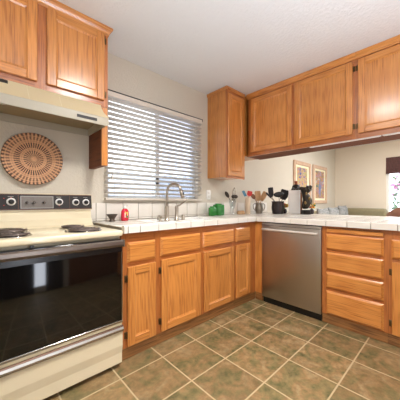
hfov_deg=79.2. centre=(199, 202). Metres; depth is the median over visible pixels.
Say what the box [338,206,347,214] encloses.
throw pillow
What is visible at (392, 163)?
roman shade
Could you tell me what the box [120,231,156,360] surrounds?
base cabinet
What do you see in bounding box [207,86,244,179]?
upper cabinet
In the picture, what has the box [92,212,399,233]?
countertop
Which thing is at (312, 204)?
posy
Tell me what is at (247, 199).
utensil holder
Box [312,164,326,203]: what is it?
framed picture
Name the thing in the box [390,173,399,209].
flowering bush
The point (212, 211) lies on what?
canister
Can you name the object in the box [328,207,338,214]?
throw pillow
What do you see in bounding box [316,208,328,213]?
throw pillow
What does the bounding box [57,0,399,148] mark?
ceiling
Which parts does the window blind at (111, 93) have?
pull cord, rail, ladder cord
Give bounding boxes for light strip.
[310,135,380,147]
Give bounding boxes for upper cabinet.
[0,0,112,168]
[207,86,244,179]
[245,52,363,160]
[355,35,399,143]
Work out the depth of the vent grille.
1.70 m
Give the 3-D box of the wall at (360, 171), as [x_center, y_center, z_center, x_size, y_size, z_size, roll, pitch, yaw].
[4.566,-0.139,5.186,0.100,2.449,3.020,0,0,-43]
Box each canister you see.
[208,206,216,215]
[213,203,223,215]
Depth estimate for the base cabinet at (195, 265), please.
2.06 m
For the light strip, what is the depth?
2.26 m
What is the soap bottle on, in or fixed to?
on the countertop
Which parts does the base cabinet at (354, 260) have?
drawer, drawer, drawer, drawer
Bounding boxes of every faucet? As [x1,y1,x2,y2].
[164,182,184,220]
[174,199,186,220]
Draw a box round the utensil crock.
[271,201,283,213]
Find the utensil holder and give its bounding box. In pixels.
[245,197,249,213]
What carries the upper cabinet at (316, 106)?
attached to the wall at (75, 176)
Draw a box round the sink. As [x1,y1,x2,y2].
[137,217,224,222]
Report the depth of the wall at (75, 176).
2.55 m
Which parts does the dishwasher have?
handle, kick plate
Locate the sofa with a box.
[314,208,387,215]
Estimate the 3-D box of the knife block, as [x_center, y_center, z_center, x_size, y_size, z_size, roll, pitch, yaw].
[1.371,-0.026,3.460,0.153,0.386,0.124,0,0,11]
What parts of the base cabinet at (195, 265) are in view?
drawer, door, door panel, drawer, door, door panel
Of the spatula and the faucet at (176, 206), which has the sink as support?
the faucet at (176, 206)
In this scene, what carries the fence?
on the ground
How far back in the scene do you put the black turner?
3.48 m
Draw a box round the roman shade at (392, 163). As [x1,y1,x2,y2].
[386,156,399,173]
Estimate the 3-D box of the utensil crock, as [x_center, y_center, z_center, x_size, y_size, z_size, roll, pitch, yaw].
[1.112,0.077,3.455,0.176,0.180,0.176,0,0,-43]
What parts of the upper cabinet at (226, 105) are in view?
crown moulding, frame, door, door panel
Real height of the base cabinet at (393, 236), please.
0.869 m
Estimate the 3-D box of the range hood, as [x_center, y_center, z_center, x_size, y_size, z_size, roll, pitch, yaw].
[-1.116,-0.651,1.665,0.829,0.168,0.391,0,0,-43]
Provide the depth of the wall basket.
1.78 m
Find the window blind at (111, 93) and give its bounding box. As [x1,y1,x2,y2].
[104,89,202,200]
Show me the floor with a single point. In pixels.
(257, 349)
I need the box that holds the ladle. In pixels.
[273,192,283,200]
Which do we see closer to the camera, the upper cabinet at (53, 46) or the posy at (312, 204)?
the upper cabinet at (53, 46)
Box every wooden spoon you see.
[255,191,260,202]
[260,191,266,202]
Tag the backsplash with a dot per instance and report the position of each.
(99, 211)
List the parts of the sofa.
backrest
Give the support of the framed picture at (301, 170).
attached to the wall at (75, 176)
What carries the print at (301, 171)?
attached to the framed picture at (301, 170)
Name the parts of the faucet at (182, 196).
spout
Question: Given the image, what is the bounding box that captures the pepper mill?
[292,181,299,189]
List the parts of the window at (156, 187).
meeting rail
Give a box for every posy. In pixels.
[284,203,287,212]
[309,203,315,213]
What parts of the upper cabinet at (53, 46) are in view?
door panel, door, frame, crown moulding, door, door panel, panel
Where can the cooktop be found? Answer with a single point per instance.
(31, 236)
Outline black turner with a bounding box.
[280,189,287,199]
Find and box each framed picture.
[293,160,310,201]
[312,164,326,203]
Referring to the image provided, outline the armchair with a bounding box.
[386,207,399,216]
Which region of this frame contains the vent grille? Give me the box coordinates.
[77,114,96,120]
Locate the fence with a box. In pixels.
[109,171,189,196]
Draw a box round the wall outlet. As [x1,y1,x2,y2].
[206,190,210,199]
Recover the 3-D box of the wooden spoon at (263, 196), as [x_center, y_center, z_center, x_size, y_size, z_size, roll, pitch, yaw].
[0.926,-0.038,3.585,0.155,0.255,0.016,0,0,-3]
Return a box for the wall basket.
[0,133,62,184]
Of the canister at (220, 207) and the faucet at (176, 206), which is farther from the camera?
the canister at (220, 207)
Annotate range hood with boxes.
[0,78,108,135]
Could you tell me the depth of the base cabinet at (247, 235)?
2.59 m
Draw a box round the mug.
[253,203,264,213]
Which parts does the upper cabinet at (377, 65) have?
crown moulding, panel, door panel, light strip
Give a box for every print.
[297,167,306,197]
[316,171,323,197]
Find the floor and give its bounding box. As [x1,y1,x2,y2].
[43,291,399,399]
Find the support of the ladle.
in the utensil crock
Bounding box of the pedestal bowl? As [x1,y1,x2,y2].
[106,214,117,221]
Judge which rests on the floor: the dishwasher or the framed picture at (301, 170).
the dishwasher
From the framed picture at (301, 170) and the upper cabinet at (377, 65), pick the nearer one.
the upper cabinet at (377, 65)
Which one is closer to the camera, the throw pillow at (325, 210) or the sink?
the sink
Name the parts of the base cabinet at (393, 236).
drawer, door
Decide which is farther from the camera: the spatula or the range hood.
the spatula
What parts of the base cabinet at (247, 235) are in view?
drawer, door, door panel, frame, filler panel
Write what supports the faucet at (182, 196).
on the countertop
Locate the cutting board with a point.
(293, 195)
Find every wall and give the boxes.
[0,53,334,221]
[335,140,399,208]
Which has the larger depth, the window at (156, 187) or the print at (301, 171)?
the print at (301, 171)
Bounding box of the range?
[0,193,124,399]
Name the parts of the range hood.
panel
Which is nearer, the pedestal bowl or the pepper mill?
the pedestal bowl
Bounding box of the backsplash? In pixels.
[91,203,266,220]
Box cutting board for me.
[288,190,299,213]
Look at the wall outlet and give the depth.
3.08 m
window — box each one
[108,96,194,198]
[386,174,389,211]
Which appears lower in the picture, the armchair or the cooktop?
the cooktop
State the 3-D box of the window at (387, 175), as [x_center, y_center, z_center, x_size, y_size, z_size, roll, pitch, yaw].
[4.768,-0.319,4.978,0.050,1.370,1.480,0,0,-43]
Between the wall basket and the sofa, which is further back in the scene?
the sofa
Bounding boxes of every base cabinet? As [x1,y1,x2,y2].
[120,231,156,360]
[157,223,233,343]
[234,221,264,307]
[322,226,387,342]
[388,230,399,347]
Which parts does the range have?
knob, burner, clock panel, control panel, knob, oven door, storage drawer, edge trim, handle, handle, knob, burner, knob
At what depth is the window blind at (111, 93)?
2.46 m
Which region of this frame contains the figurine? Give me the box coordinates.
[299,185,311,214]
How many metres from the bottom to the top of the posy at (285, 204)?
0.160 m
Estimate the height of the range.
1.148 m
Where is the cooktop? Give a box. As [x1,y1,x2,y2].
[0,225,122,247]
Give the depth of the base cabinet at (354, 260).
1.99 m
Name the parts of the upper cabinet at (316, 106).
door panel, door, crown moulding, panel, door panel, door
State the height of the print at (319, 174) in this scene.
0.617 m
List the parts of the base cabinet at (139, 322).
drawer, door, door panel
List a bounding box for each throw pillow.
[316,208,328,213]
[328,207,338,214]
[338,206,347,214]
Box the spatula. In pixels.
[268,187,274,200]
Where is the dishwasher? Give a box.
[261,222,321,320]
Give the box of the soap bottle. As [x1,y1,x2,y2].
[121,204,128,220]
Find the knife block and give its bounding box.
[291,187,301,213]

